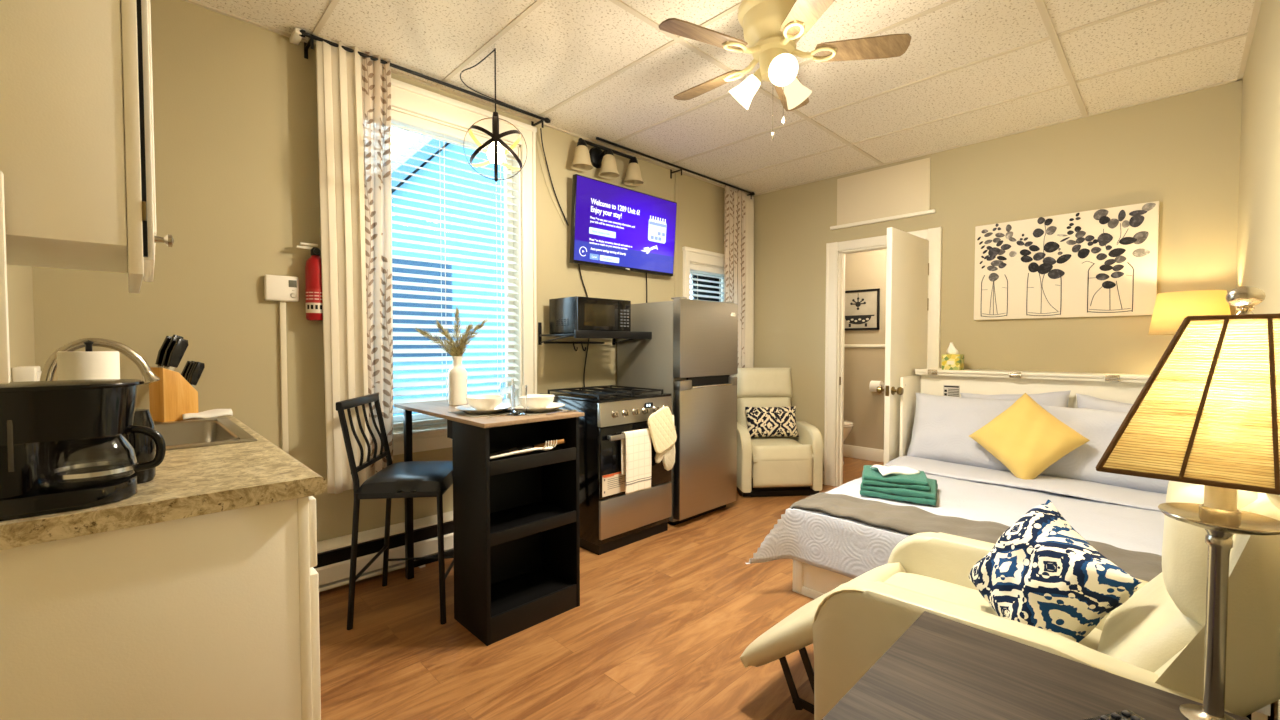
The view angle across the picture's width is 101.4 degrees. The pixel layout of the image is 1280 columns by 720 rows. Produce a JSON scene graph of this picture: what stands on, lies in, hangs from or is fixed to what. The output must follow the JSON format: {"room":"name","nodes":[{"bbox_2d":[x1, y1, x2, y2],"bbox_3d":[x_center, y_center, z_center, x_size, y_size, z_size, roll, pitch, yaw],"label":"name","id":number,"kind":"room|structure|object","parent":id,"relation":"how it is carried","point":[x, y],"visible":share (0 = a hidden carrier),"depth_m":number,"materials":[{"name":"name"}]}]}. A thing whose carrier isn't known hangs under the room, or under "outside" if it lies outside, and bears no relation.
{"room":"studio apartment","nodes":[
{"label":"studio apartment","id":0,"kind":"room"},
{"bbox_2d":[7,265,34,381],"bbox_3d":[-1.104,-0.131,0.711,0.100,2.620,3.195,-2,2,-44],"label":"wall","id":1,"kind":"structure","parent":0,"point":[19,278],"depth_m":1.66,"materials":[{"name":"paint"}]},
{"bbox_2d":[0,171,10,383],"bbox_3d":[-1.055,-0.131,0.807,0.102,0.341,0.018,-2,2,-44],"label":"panel","id":2,"kind":"object","parent":1,"relation":"attached to","point":[5,378],"visible":1,"depth_m":0.84,"materials":[{"name":"wood"}]},
{"bbox_2d":[12,366,41,381],"bbox_3d":[-1.831,0.067,1.569,0.047,0.095,0.140,-2,2,-44],"label":"outlet box","id":3,"kind":"object","parent":1,"relation":"attached to","point":[21,373],"visible":0.45,"depth_m":1.52,"materials":[{"name":"white plastic"}]},
{"bbox_2d":[0,0,173,292],"bbox_3d":[-1.171,-0.646,1.059,0.309,0.970,0.503,-2,2,-44],"label":"upper cabinet","id":4,"kind":"object","parent":1,"relation":"attached to","point":[77,159],"visible":1,"depth_m":0.92,"materials":[{"name":"beige wood"}]},
{"bbox_2d":[32,0,724,592],"bbox_3d":[-0.617,-0.211,3.517,4.720,2.620,0.140,-2,2,-44],"label":"wall","id":5,"kind":"structure","parent":0,"point":[237,192],"depth_m":2.34,"materials":[{"name":"paint"}]},
{"bbox_2d":[264,275,298,301],"bbox_3d":[-1.636,-0.327,2.394,0.130,0.115,0.034,-2,2,-44],"label":"thermostat","id":6,"kind":"object","parent":5,"relation":"attached to","point":[276,287],"visible":1,"depth_m":2.38,"materials":[{"name":"white plastic"}]},
{"bbox_2d":[279,301,288,453],"bbox_3d":[-1.640,0.312,2.422,0.024,1.167,0.015,-2,2,-44],"label":"cable conduit","id":7,"kind":"object","parent":5,"relation":"attached to","point":[282,304],"visible":0.56,"depth_m":2.41,"materials":[{"name":"beige paint"}]},
{"bbox_2d":[296,242,322,320],"bbox_3d":[-1.530,-0.364,2.456,0.112,0.357,0.088,0,2,-14],"label":"fire extinguisher","id":8,"kind":"object","parent":5,"relation":"attached to","point":[313,267],"visible":0.88,"depth_m":2.42,"materials":[{"name":"red metal"}]},
{"bbox_2d":[313,511,452,591],"bbox_3d":[-1.204,0.994,2.830,1.530,0.250,0.069,-2,2,-44],"label":"baseboard heater","id":9,"kind":"object","parent":5,"relation":"attached to","point":[334,554],"visible":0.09,"depth_m":2.66,"materials":[{"name":"white paint"}]},
{"bbox_2d":[299,29,550,127],"bbox_3d":[-1.079,-1.462,2.846,1.358,0.080,0.120,-2,2,-44],"label":"curtain rod","id":10,"kind":"object","parent":5,"relation":"attached to","point":[310,43],"visible":0.95,"depth_m":2.70,"materials":[{"name":"black metal"}]},
{"bbox_2d":[315,35,370,493],"bbox_3d":[-1.402,-0.432,2.498,0.218,2.131,0.037,-2,2,-44],"label":"curtain","id":11,"kind":"object","parent":10,"relation":"hanging from","point":[338,70],"visible":0.9,"depth_m":2.48,"materials":[{"name":"fabric"}]},
{"bbox_2d":[362,51,392,475],"bbox_3d":[-1.301,-0.455,2.600,0.159,2.111,0.036,-2,2,-44],"label":"sheer curtain","id":12,"kind":"object","parent":10,"relation":"hanging from","point":[376,76],"visible":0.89,"depth_m":2.60,"materials":[{"name":"white fabric"}]},
{"bbox_2d":[391,78,536,454],"bbox_3d":[-1.109,-0.481,2.965,1.205,1.950,0.170,-2,2,-44],"label":"window","id":13,"kind":"structure","parent":5,"relation":"in","point":[425,437],"depth_m":3.27,"materials":[{"name":"white paint"}]},
{"bbox_2d":[391,110,518,427],"bbox_3d":[-1.115,-0.480,2.971,0.943,1.664,0.060,-2,2,-44],"label":"window blind","id":14,"kind":"object","parent":13,"relation":"attached to","point":[398,118],"visible":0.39,"depth_m":2.97,"materials":[{"name":"white plastic"}]},
{"bbox_2d":[538,322,651,350],"bbox_3d":[-0.286,-0.151,3.470,0.655,0.188,0.389,-2,2,-44],"label":"rack","id":15,"kind":"object","parent":5,"relation":"attached to","point":[629,335],"visible":0.96,"depth_m":3.37,"materials":[{"name":"black metal"}]},
{"bbox_2d":[549,296,630,333],"bbox_3d":[-0.321,-0.279,3.405,0.441,0.224,0.301,-2,2,-44],"label":"microwave oven","id":16,"kind":"object","parent":15,"relation":"on","point":[567,315],"visible":0.83,"depth_m":3.27,"materials":[{"name":"black plastic"}]},
{"bbox_2d":[571,138,643,185],"bbox_3d":[-0.228,-1.385,3.636,0.618,0.215,0.182,-2,2,-44],"label":"wall light","id":17,"kind":"object","parent":5,"relation":"attached to","point":[583,160],"visible":1,"depth_m":3.60,"materials":[{"name":"glass"}]},
{"bbox_2d":[569,174,676,276],"bbox_3d":[-0.097,-0.941,3.812,0.990,0.576,0.101,-2,2,-44],"label":"television","id":18,"kind":"object","parent":5,"relation":"attached to","point":[613,226],"visible":1,"depth_m":3.73,"materials":[{"name":"black plastic"}]},
{"bbox_2d":[596,137,754,198],"bbox_3d":[0.353,-1.503,4.244,1.894,0.080,0.120,-2,2,-44],"label":"curtain rod","id":19,"kind":"object","parent":5,"relation":"attached to","point":[597,138],"visible":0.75,"depth_m":4.14,"materials":[{"name":"black metal"}]},
{"bbox_2d":[724,185,744,375],"bbox_3d":[0.844,-0.463,4.710,0.329,2.166,0.030,-2,2,-44],"label":"sheer curtain","id":20,"kind":"object","parent":19,"relation":"hanging from","point":[734,222],"visible":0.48,"depth_m":4.71,"materials":[{"name":"white fabric"}]},
{"bbox_2d":[745,194,753,367],"bbox_3d":[1.014,-0.458,4.901,0.195,2.146,0.039,-2,2,-44],"label":"curtain","id":21,"kind":"object","parent":19,"relation":"hanging from","point":[749,203],"visible":0.69,"depth_m":4.90,"materials":[{"name":"fabric"}]},
{"bbox_2d":[682,247,723,301],"bbox_3d":[0.617,-0.330,4.656,0.840,1.231,0.170,-2,2,-44],"label":"window","id":22,"kind":"structure","parent":5,"relation":"in","point":[690,255],"depth_m":4.58,"materials":[{"name":"white paint"}]},
{"bbox_2d":[690,264,723,301],"bbox_3d":[0.611,-0.342,4.661,0.608,0.956,0.060,-2,2,-44],"label":"window blind","id":23,"kind":"object","parent":22,"relation":"attached to","point":[697,268],"visible":0.11,"depth_m":4.61,"materials":[{"name":"white plastic"}]},
{"bbox_2d":[319,456,883,719],"bbox_3d":[0.891,1.166,2.922,5.990,0.100,3.515,-2,2,-44],"label":"floor","id":24,"kind":"structure","parent":0,"point":[661,627],"depth_m":2.12,"materials":[{"name":"brown wood"}]},
{"bbox_2d":[0,496,320,719],"bbox_3d":[-1.439,0.721,1.558,0.565,0.868,1.547,-2,2,-44],"label":"base cabinet","id":25,"kind":"object","parent":24,"relation":"on","point":[213,616],"visible":0.6,"depth_m":1.00,"materials":[{"name":"white wood"}]},
{"bbox_2d":[0,416,326,549],"bbox_3d":[-1.439,0.266,1.534,0.551,0.040,1.564,-2,2,-44],"label":"countertop","id":26,"kind":"structure","parent":25,"relation":"on","point":[188,482],"depth_m":1.07,"materials":[{"name":"laminate"}]},
{"bbox_2d":[0,379,165,520],"bbox_3d":[-1.096,0.152,0.967,0.323,0.219,0.238,-2,2,-44],"label":"coffee maker","id":27,"kind":"object","parent":26,"relation":"on","point":[66,445],"visible":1,"depth_m":0.92,"materials":[{"name":"black"}]},
{"bbox_2d":[0,385,137,445],"bbox_3d":[-1.090,0.094,0.944,0.270,0.087,0.195,-2,2,-44],"label":"basket","id":28,"kind":"object","parent":27,"relation":"on","point":[30,415],"depth_m":0.91,"materials":[{"name":"black"}]},
{"bbox_2d":[57,340,119,380],"bbox_3d":[-1.348,0.102,1.286,0.124,0.301,0.124,-2,2,-44],"label":"paper towel roll","id":29,"kind":"object","parent":26,"relation":"on","point":[88,364],"visible":0.34,"depth_m":1.25,"materials":[{"name":"white"}]},
{"bbox_2d":[40,338,159,384],"bbox_3d":[-1.569,0.088,1.524,0.260,0.305,0.092,-2,2,-44],"label":"faucet","id":30,"kind":"object","parent":26,"relation":"on","point":[49,369],"visible":0.61,"depth_m":1.53,"materials":[{"name":"silver metal"}]},
{"bbox_2d":[149,367,198,421],"bbox_3d":[-1.806,0.129,2.031,0.110,0.205,0.110,1,2,26],"label":"knife block","id":31,"kind":"object","parent":26,"relation":"on","point":[172,396],"visible":0.79,"depth_m":1.99,"materials":[{"name":"brown wood"}]},
{"bbox_2d":[161,335,182,368],"bbox_3d":[-1.809,-0.007,2.021,0.016,0.183,0.081,1,2,26],"label":"kitchen knife","id":32,"kind":"object","parent":31,"relation":"in","point":[174,337],"visible":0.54,"depth_m":2.01,"materials":[{"name":"black plastic"}]},
{"bbox_2d":[167,338,187,370],"bbox_3d":[-1.780,0.001,2.011,0.016,0.172,0.078,1,2,26],"label":"kitchen knife","id":33,"kind":"object","parent":31,"relation":"in","point":[180,346],"visible":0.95,"depth_m":2.01,"materials":[{"name":"black plastic"}]},
{"bbox_2d":[189,362,204,387],"bbox_3d":[-1.752,0.083,2.061,0.016,0.152,0.068,1,2,26],"label":"kitchen knife","id":34,"kind":"object","parent":31,"relation":"in","point":[195,375],"visible":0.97,"depth_m":2.06,"materials":[{"name":"black plastic"}]},
{"bbox_2d":[154,417,256,451],"bbox_3d":[-1.535,0.319,1.691,0.394,0.164,0.690,-2,2,-44],"label":"sink","id":35,"kind":"object","parent":26,"relation":"in","point":[183,434],"visible":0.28,"depth_m":1.93,"materials":[{"name":"metal"}]},
{"bbox_2d":[155,420,238,447],"bbox_3d":[-1.518,0.318,1.707,0.282,0.164,0.592,-2,2,-44],"label":"basin","id":36,"kind":"object","parent":35,"relation":"in","point":[182,433],"depth_m":1.94,"materials":[{"name":"metal"}]},
{"bbox_2d":[182,409,232,419],"bbox_3d":[-1.719,0.212,2.081,0.151,0.031,0.114,-2,2,-44],"label":"dishcloth","id":37,"kind":"object","parent":26,"relation":"on","point":[213,413],"visible":0.95,"depth_m":2.06,"materials":[{"name":"white fabric"}]},
{"bbox_2d":[336,393,453,629],"bbox_3d":[-1.074,0.650,2.424,0.438,0.963,0.425,0,2,-7],"label":"bar stool","id":38,"kind":"object","parent":24,"relation":"on","point":[411,479],"visible":0.91,"depth_m":2.25,"materials":[{"name":"black metal"}]},
{"bbox_2d":[394,400,583,645],"bbox_3d":[-0.770,0.680,2.580,0.495,0.892,0.972,-2,2,-44],"label":"bar table","id":39,"kind":"object","parent":24,"relation":"on","point":[516,550],"visible":0.89,"depth_m":2.35,"materials":[{"name":"laminate"}]},
{"bbox_2d":[448,356,466,405],"bbox_3d":[-0.930,0.106,2.674,0.094,0.249,0.094,-2,2,-44],"label":"vase","id":40,"kind":"object","parent":39,"relation":"on","point":[457,374],"visible":0.99,"depth_m":2.64,"materials":[{"name":"white ceramic"}]},
{"bbox_2d":[413,328,454,355],"bbox_3d":[-1.045,-0.062,2.662,0.210,0.208,0.064,0,2,1],"label":"grass stem","id":41,"kind":"object","parent":40,"relation":"in","point":[424,333],"visible":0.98,"depth_m":2.65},
{"bbox_2d":[451,306,462,355],"bbox_3d":[-0.931,-0.120,2.668,0.062,0.323,0.066,-2,2,-44],"label":"grass stem","id":42,"kind":"object","parent":40,"relation":"in","point":[456,313],"visible":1,"depth_m":2.66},
{"bbox_2d":[449,410,510,416],"bbox_3d":[-0.708,0.238,2.392,0.240,0.002,0.240,-2,2,-44],"label":"placemat","id":43,"kind":"object","parent":39,"relation":"on","point":[506,411],"visible":0.5,"depth_m":2.31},
{"bbox_2d":[455,404,510,413],"bbox_3d":[-0.708,0.226,2.392,0.262,0.026,0.262,-2,2,-44],"label":"dinner plate","id":44,"kind":"object","parent":43,"relation":"on","point":[469,409],"visible":0.78,"depth_m":2.34,"materials":[{"name":"white ceramic"}]},
{"bbox_2d":[466,395,503,409],"bbox_3d":[-0.708,0.197,2.391,0.166,0.059,0.166,-2,2,-44],"label":"soup bowl","id":45,"kind":"object","parent":44,"relation":"on","point":[480,402],"visible":0.94,"depth_m":2.34,"materials":[{"name":"white ceramic"}]},
{"bbox_2d":[500,378,513,403],"bbox_3d":[-0.656,0.163,2.580,0.068,0.140,0.068,-2,2,-44],"label":"drinking glass","id":46,"kind":"object","parent":39,"relation":"on","point":[505,390],"visible":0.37,"depth_m":2.55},
{"bbox_2d":[510,385,526,415],"bbox_3d":[-0.532,0.176,2.303,0.072,0.130,0.072,-2,2,-44],"label":"drinking glass","id":47,"kind":"object","parent":39,"relation":"on","point":[518,392],"visible":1,"depth_m":2.27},
{"bbox_2d":[490,440,556,458],"bbox_3d":[-0.493,0.377,2.228,0.311,0.046,0.036,-1,2,-38],"label":"fork","id":48,"kind":"object","parent":39,"relation":"on","point":[545,447],"visible":0.99,"depth_m":2.23,"materials":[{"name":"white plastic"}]},
{"bbox_2d":[490,444,561,460],"bbox_3d":[-0.546,0.426,2.336,0.429,0.016,0.271,-2,2,-44],"label":"shelf","id":49,"kind":"object","parent":39,"relation":"attached to","point":[555,455],"depth_m":2.30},
{"bbox_2d":[490,501,569,532],"bbox_3d":[-0.546,0.711,2.344,0.429,0.016,0.271,-2,2,-44],"label":"shelf","id":50,"kind":"object","parent":39,"relation":"attached to","point":[524,516],"depth_m":2.34,"materials":[{"name":"wood"}]},
{"bbox_2d":[491,567,572,616],"bbox_3d":[-0.546,1.041,2.353,0.429,0.016,0.271,-2,2,-44],"label":"shelf","id":51,"kind":"object","parent":39,"relation":"attached to","point":[522,592],"depth_m":2.35,"materials":[{"name":"wood"}]},
{"bbox_2d":[508,409,568,415],"bbox_3d":[-0.482,0.236,2.444,0.235,0.002,0.240,-2,2,-44],"label":"placemat","id":52,"kind":"object","parent":39,"relation":"on","point":[556,410],"visible":0.21,"depth_m":2.37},
{"bbox_2d":[508,402,564,411],"bbox_3d":[-0.481,0.224,2.446,0.262,0.026,0.262,-2,2,-44],"label":"dinner plate","id":53,"kind":"object","parent":52,"relation":"on","point":[553,406],"visible":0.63,"depth_m":2.38,"materials":[{"name":"white ceramic"}]},
{"bbox_2d":[527,394,554,408],"bbox_3d":[-0.481,0.196,2.445,0.166,0.059,0.166,-2,2,-44],"label":"soup bowl","id":54,"kind":"object","parent":53,"relation":"on","point":[534,401],"visible":0.77,"depth_m":2.39,"materials":[{"name":"white ceramic"}]},
{"bbox_2d":[540,385,675,554],"bbox_3d":[-0.201,0.647,3.357,0.599,0.914,0.665,-2,2,-44],"label":"gas stove","id":55,"kind":"object","parent":24,"relation":"on","point":[611,519],"visible":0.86,"depth_m":3.07,"materials":[{"name":"black"}]},
{"bbox_2d":[540,388,670,402],"bbox_3d":[-0.222,0.222,3.366,0.599,0.016,0.605,-2,2,-44],"label":"cooktop","id":56,"kind":"object","parent":55,"relation":"in","point":[646,396],"depth_m":3.21,"materials":[{"name":"black"}]},
{"bbox_2d":[604,475,625,493],"bbox_3d":[-0.144,0.713,3.023,0.168,0.082,0.001,-2,2,-44],"label":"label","id":57,"kind":"object","parent":55,"relation":"attached to","point":[613,484],"depth_m":3.02,"materials":[{"name":"white"}]},
{"bbox_2d":[621,428,651,494],"bbox_3d":[-0.019,0.590,3.079,0.213,0.358,0.040,-2,2,-44],"label":"dish towel","id":58,"kind":"object","parent":55,"relation":"hanging from","point":[636,459],"visible":1,"depth_m":3.06,"materials":[{"name":"fabric"}]},
{"bbox_2d":[648,406,676,453],"bbox_3d":[0.137,0.423,3.183,0.250,0.282,0.020,-2,2,-44],"label":"pot holder","id":59,"kind":"object","parent":55,"relation":"hanging from","point":[662,430],"visible":1,"depth_m":3.17,"materials":[{"name":"beige"}]},
{"bbox_2d":[655,415,674,470],"bbox_3d":[0.156,0.517,3.241,0.172,0.344,0.024,-2,2,-44],"label":"oven mitt","id":60,"kind":"object","parent":55,"relation":"hanging from","point":[667,457],"visible":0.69,"depth_m":3.25,"materials":[{"name":"beige"}]},
{"bbox_2d":[617,297,737,524],"bbox_3d":[0.271,0.334,3.828,0.633,1.512,0.618,-2,2,-44],"label":"refrigerator","id":61,"kind":"object","parent":24,"relation":"on","point":[691,354],"visible":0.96,"depth_m":3.57,"materials":[{"name":"grey"}]},
{"bbox_2d":[732,368,823,496],"bbox_3d":[1.093,0.574,4.386,0.660,1.001,0.686,0,2,-5],"label":"recliner","id":62,"kind":"object","parent":24,"relation":"on","point":[766,466],"visible":0.82,"depth_m":4.14,"materials":[{"name":"beige leather"}]},
{"bbox_2d":[745,406,798,437],"bbox_3d":[1.105,0.519,4.395,0.441,0.252,0.181,0,2,-6],"label":"throw pillow","id":63,"kind":"object","parent":62,"relation":"on","point":[762,421],"visible":0.98,"depth_m":4.33,"materials":[{"name":"fabric"}]},
{"bbox_2d":[751,437,801,477],"bbox_3d":[1.100,0.796,4.311,0.486,0.279,0.380,0,2,-5],"label":"seat cushion","id":64,"kind":"object","parent":62,"relation":"on","point":[756,442],"depth_m":4.26,"materials":[{"name":"beige leather"}]},
{"bbox_2d":[740,481,1279,719],"bbox_3d":[0.896,0.689,1.493,0.610,0.936,1.154,-2,2,-44],"label":"recliner","id":65,"kind":"object","parent":24,"relation":"on","point":[1155,638],"visible":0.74,"depth_m":1.15,"materials":[{"name":"beige leather"}]},
{"bbox_2d":[884,572,1101,650],"bbox_3d":[0.931,0.858,1.462,0.446,0.320,0.610,-2,2,-44],"label":"seat cushion","id":66,"kind":"object","parent":65,"relation":"on","point":[954,587],"depth_m":1.60,"materials":[{"name":"beige leather"}]},
{"bbox_2d":[969,500,1141,642],"bbox_3d":[1.026,0.562,1.334,0.318,0.375,0.259,1,2,31],"label":"throw pillow","id":67,"kind":"object","parent":65,"relation":"on","point":[1040,572],"visible":0.91,"depth_m":1.25,"materials":[{"name":"fabric"}]},
{"bbox_2d":[793,368,1267,719],"bbox_3d":[1.975,0.608,2.698,1.982,1.030,1.497,-2,2,-44],"label":"bed","id":68,"kind":"object","parent":24,"relation":"on","point":[810,581],"visible":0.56,"depth_m":3.23,"materials":[{"name":"white paint"}]},
{"bbox_2d":[942,342,963,369],"bbox_3d":[2.174,-0.028,3.641,0.111,0.192,0.110,-2,2,-44],"label":"tissue box","id":69,"kind":"object","parent":68,"relation":"on","point":[952,360],"visible":0.99,"depth_m":3.61,"materials":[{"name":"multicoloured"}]},
{"bbox_3d":[1.885,0.814,2.603,1.680,0.213,1.455,-2,2,-44],"label":"mattress","id":70,"kind":"object","parent":68,"relation":"on","visible":0},
{"bbox_2d":[746,473,1270,715],"bbox_3d":[1.546,0.835,2.393,1.320,0.295,1.632,-2,2,-44],"label":"quilt","id":71,"kind":"object","parent":70,"relation":"on","point":[850,548],"visible":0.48,"depth_m":2.40,"materials":[{"name":"grey fabric"}]},
{"bbox_2d":[860,478,937,505],"bbox_3d":[1.337,0.653,2.703,0.347,0.062,0.365,1,2,32],"label":"bath towel","id":72,"kind":"object","parent":71,"relation":"on","point":[899,494],"visible":0.61,"depth_m":2.55,"materials":[{"name":"fabric"}]},
{"bbox_2d":[862,465,929,490],"bbox_3d":[1.305,0.601,2.691,0.308,0.056,0.277,1,2,25],"label":"hand towel","id":73,"kind":"object","parent":72,"relation":"on","point":[870,476],"visible":0.78,"depth_m":2.59,"materials":[{"name":"fabric"}]},
{"bbox_2d":[871,465,919,475],"bbox_3d":[1.292,0.563,2.703,0.239,0.045,0.154,-1,2,-18],"label":"washcloth","id":74,"kind":"object","parent":73,"relation":"on","point":[883,470],"visible":0.98,"depth_m":2.66,"materials":[{"name":"white fabric"}]},
{"bbox_2d":[790,492,1161,581],"bbox_3d":[1.352,0.774,2.130,0.357,0.195,1.491,-2,2,-44],"label":"throw blanket","id":75,"kind":"object","parent":71,"relation":"on","point":[908,520],"visible":0.48,"depth_m":2.21,"materials":[{"name":"grey fabric"}]},
{"bbox_2d":[960,390,1070,407],"bbox_3d":[2.339,0.407,3.275,0.611,0.468,0.131,2,2,44],"label":"bed pillow","id":76,"kind":"object","parent":70,"relation":"on","point":[1060,398],"visible":0.09,"depth_m":3.15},
{"bbox_2d":[885,455,1166,510],"bbox_3d":[2.175,0.665,2.889,0.406,0.036,1.448,-2,2,-44],"label":"sheet","id":77,"kind":"object","parent":70,"relation":"on","point":[1089,490],"visible":0.77,"depth_m":2.80,"materials":[{"name":"fabric"}]},
{"bbox_2d":[907,393,1016,470],"bbox_3d":[2.067,0.448,3.335,0.278,0.431,0.651,-1,2,-41],"label":"bed pillow","id":78,"kind":"object","parent":77,"relation":"on","point":[943,425],"visible":0.73,"depth_m":3.31,"materials":[{"name":"grey fabric"}]},
{"bbox_2d":[969,393,1089,479],"bbox_3d":[2.184,0.443,2.972,0.276,0.499,0.508,-1,2,-22],"label":"cushion","id":79,"kind":"object","parent":77,"relation":"on","point":[1025,437],"visible":0.98,"depth_m":2.91,"materials":[{"name":"fabric"}]},
{"bbox_2d":[1039,405,1168,493],"bbox_3d":[2.562,0.479,2.852,0.661,0.408,0.270,2,2,45],"label":"bed pillow","id":80,"kind":"object","parent":77,"relation":"on","point":[1100,427],"visible":0.36,"depth_m":2.85,"materials":[{"name":"grey fabric"}]},
{"bbox_2d":[1076,393,1132,411],"bbox_3d":[2.714,0.427,2.890,0.137,0.454,0.576,-1,2,-42],"label":"bed pillow","id":81,"kind":"object","parent":70,"relation":"on","point":[1083,401],"visible":0.04,"depth_m":2.96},
{"bbox_2d":[822,611,1249,719],"bbox_3d":[0.693,0.896,0.848,0.581,0.560,0.617,-2,2,-44],"label":"end table","id":82,"kind":"object","parent":24,"relation":"on","point":[939,668],"visible":1,"depth_m":0.98,"materials":[{"name":"grey wood"}]},
{"bbox_2d":[1083,709,1145,719],"bbox_3d":[0.762,0.603,0.852,0.160,0.024,0.052,0,2,-14],"label":"remote control","id":83,"kind":"object","parent":82,"relation":"on","point":[1126,714],"visible":1,"depth_m":0.87,"materials":[{"name":"black plastic"}]},
{"bbox_2d":[1095,286,1279,719],"bbox_3d":[0.973,0.247,0.879,0.296,0.734,0.296,-2,2,-44],"label":"table lamp","id":84,"kind":"object","parent":82,"relation":"on","point":[1207,414],"visible":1,"depth_m":0.83,"materials":[{"name":"fabric"}]},
{"bbox_2d":[195,0,1254,193],"bbox_3d":[0.496,-1.538,2.339,4.720,0.100,3.345,-2,2,-44],"label":"ceiling","id":85,"kind":"structure","parent":0,"point":[560,49],"depth_m":2.67,"materials":[{"name":"tile"}]},
{"bbox_2d":[460,44,532,181],"bbox_3d":[-0.757,-1.178,2.793,0.373,0.643,0.909,0,2,-6],"label":"pendant lamp","id":86,"kind":"object","parent":85,"relation":"hanging from","point":[495,153],"visible":1,"depth_m":2.47,"materials":[{"name":"brown metal"}]},
{"bbox_2d":[491,112,498,137],"bbox_3d":[-0.685,-1.110,2.487,0.040,0.125,0.040,-2,2,-44],"label":"socket","id":87,"kind":"object","parent":86,"relation":"attached to","point":[494,113],"depth_m":2.48,"materials":[{"name":"brown metal"}]},
{"bbox_2d":[182,0,1261,195],"bbox_3d":[0.514,-1.484,2.323,4.520,0.010,3.095,-2,2,-44],"label":"grid","id":88,"kind":"object","parent":85,"relation":"attached to","point":[1040,4],"visible":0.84,"depth_m":2.70,"materials":[{"name":"beige paint"}]},
{"bbox_2d":[659,0,910,139],"bbox_3d":[0.535,-1.200,2.245,1.033,0.566,0.987,-2,2,-44],"label":"ceiling fan","id":89,"kind":"object","parent":85,"relation":"hanging from","point":[772,29],"visible":1,"depth_m":2.14,"materials":[{"name":"wood"}]},
{"bbox_2d":[772,58,786,74],"bbox_3d":[0.563,-1.195,2.126,0.102,0.108,0.102,-2,2,-44],"label":"bulb","id":90,"kind":"object","parent":89,"relation":"attached to","point":[779,66],"depth_m":2.08,"materials":[{"name":"white glass"}]},
{"bbox_2d":[843,249,886,449],"bbox_3d":[2.590,-0.152,5.289,0.100,2.400,2.150,-2,2,-44],"label":"wall","id":91,"kind":"structure","parent":0,"point":[864,408],"depth_m":5.46,"materials":[{"name":"paint"}]},
{"bbox_2d":[845,288,879,329],"bbox_3d":[2.286,-0.523,5.499,0.023,0.420,0.440,-2,2,-44],"label":"framed picture","id":92,"kind":"object","parent":91,"relation":"attached to","point":[862,307],"visible":0.95,"depth_m":5.46,"materials":[{"name":"paper"}]},
{"bbox_2d":[843,444,883,462],"bbox_3d":[2.548,0.983,5.281,0.015,0.130,1.950,-2,2,-44],"label":"baseboard","id":93,"kind":"structure","parent":91,"relation":"attached to","point":[858,452],"depth_m":5.48,"materials":[{"name":"white paint"}]},
{"bbox_2d":[753,80,1241,470],"bbox_3d":[2.166,-0.225,3.974,0.100,2.620,3.095,-2,2,-44],"label":"wall","id":94,"kind":"structure","parent":0,"point":[1181,152],"depth_m":3.42,"materials":[{"name":"paint"}]},
{"bbox_2d":[824,227,941,486],"bbox_3d":[1.930,0.049,4.202,0.130,2.060,0.878,-2,2,-44],"label":"trim","id":95,"kind":"structure","parent":94,"relation":"attached to","point":[835,255],"depth_m":4.42,"materials":[{"name":"white paint"}]},
{"bbox_2d":[830,209,935,229],"bbox_3d":[1.889,-1.103,4.139,0.029,0.026,0.800,-2,2,-44],"label":"trim","id":96,"kind":"structure","parent":94,"relation":"attached to","point":[932,211],"depth_m":4.10,"materials":[{"name":"white paint"}]},
{"bbox_2d":[837,158,930,224],"bbox_3d":[1.899,-1.310,4.136,0.011,0.390,0.710,-2,2,-44],"label":"panel","id":97,"kind":"object","parent":94,"relation":"attached to","point":[904,188],"depth_m":4.11,"materials":[{"name":"beige"}]},
{"bbox_2d":[876,227,928,466],"bbox_3d":[1.893,0.101,3.707,0.687,1.960,0.168,-2,2,-42],"label":"door","id":98,"kind":"structure","parent":94,"relation":"in","point":[907,254],"depth_m":3.57,"materials":[{"name":"white paint"}]},
{"bbox_2d":[974,201,1158,319],"bbox_3d":[2.668,-0.598,3.351,0.034,0.654,0.912,-2,2,-44],"label":"picture","id":99,"kind":"object","parent":94,"relation":"attached to","point":[1099,262],"visible":1,"depth_m":3.29},
{"bbox_2d":[981,275,1007,316],"bbox_3d":[2.422,-0.439,3.586,0.004,0.293,0.156,-2,2,-44],"label":"jar","id":100,"kind":"object","parent":99,"relation":"on","point":[994,288],"depth_m":3.59,"materials":[{"name":"paper"}]},
{"bbox_2d":[1026,272,1061,315],"bbox_3d":[2.612,-0.428,3.392,0.004,0.286,0.181,-2,2,-44],"label":"jar","id":101,"kind":"object","parent":99,"relation":"on","point":[1043,289],"depth_m":3.39,"materials":[{"name":"paper"}]},
{"bbox_2d":[1087,262,1133,312],"bbox_3d":[2.835,-0.438,3.163,0.004,0.306,0.208,-2,2,-44],"label":"jar","id":102,"kind":"object","parent":99,"relation":"on","point":[1110,285],"depth_m":3.16,"materials":[{"name":"paper"}]},
{"bbox_2d":[1148,290,1230,334],"bbox_3d":[2.893,-0.133,2.760,0.312,0.444,0.312,-2,2,-44],"label":"table lamp","id":103,"kind":"object","parent":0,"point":[1170,308],"visible":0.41,"depth_m":2.69,"materials":[{"name":"yellow fabric"}]},
{"bbox_2d":[1235,0,1279,719],"bbox_3d":[1.666,-0.146,1.253,4.620,2.620,0.100,-2,2,-44],"label":"wall","id":104,"kind":"structure","parent":0,"point":[1258,234],"depth_m":2.02,"materials":[{"name":"paint"}]},
{"label":"outside","id":105,"kind":"structure","parent":0,"visible":0},
{"bbox_3d":[-7.402,1.449,10.485,28.000,0.100,18.720,-2,2,-44],"label":"ground","id":106,"kind":"structure","parent":105,"visible":0},
{"bbox_2d":[391,136,505,415],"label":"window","id":107,"kind":"structure","parent":106,"relation":"on","point":[423,139],"depth_m":7.15,"materials":[{"name":"plastic"}]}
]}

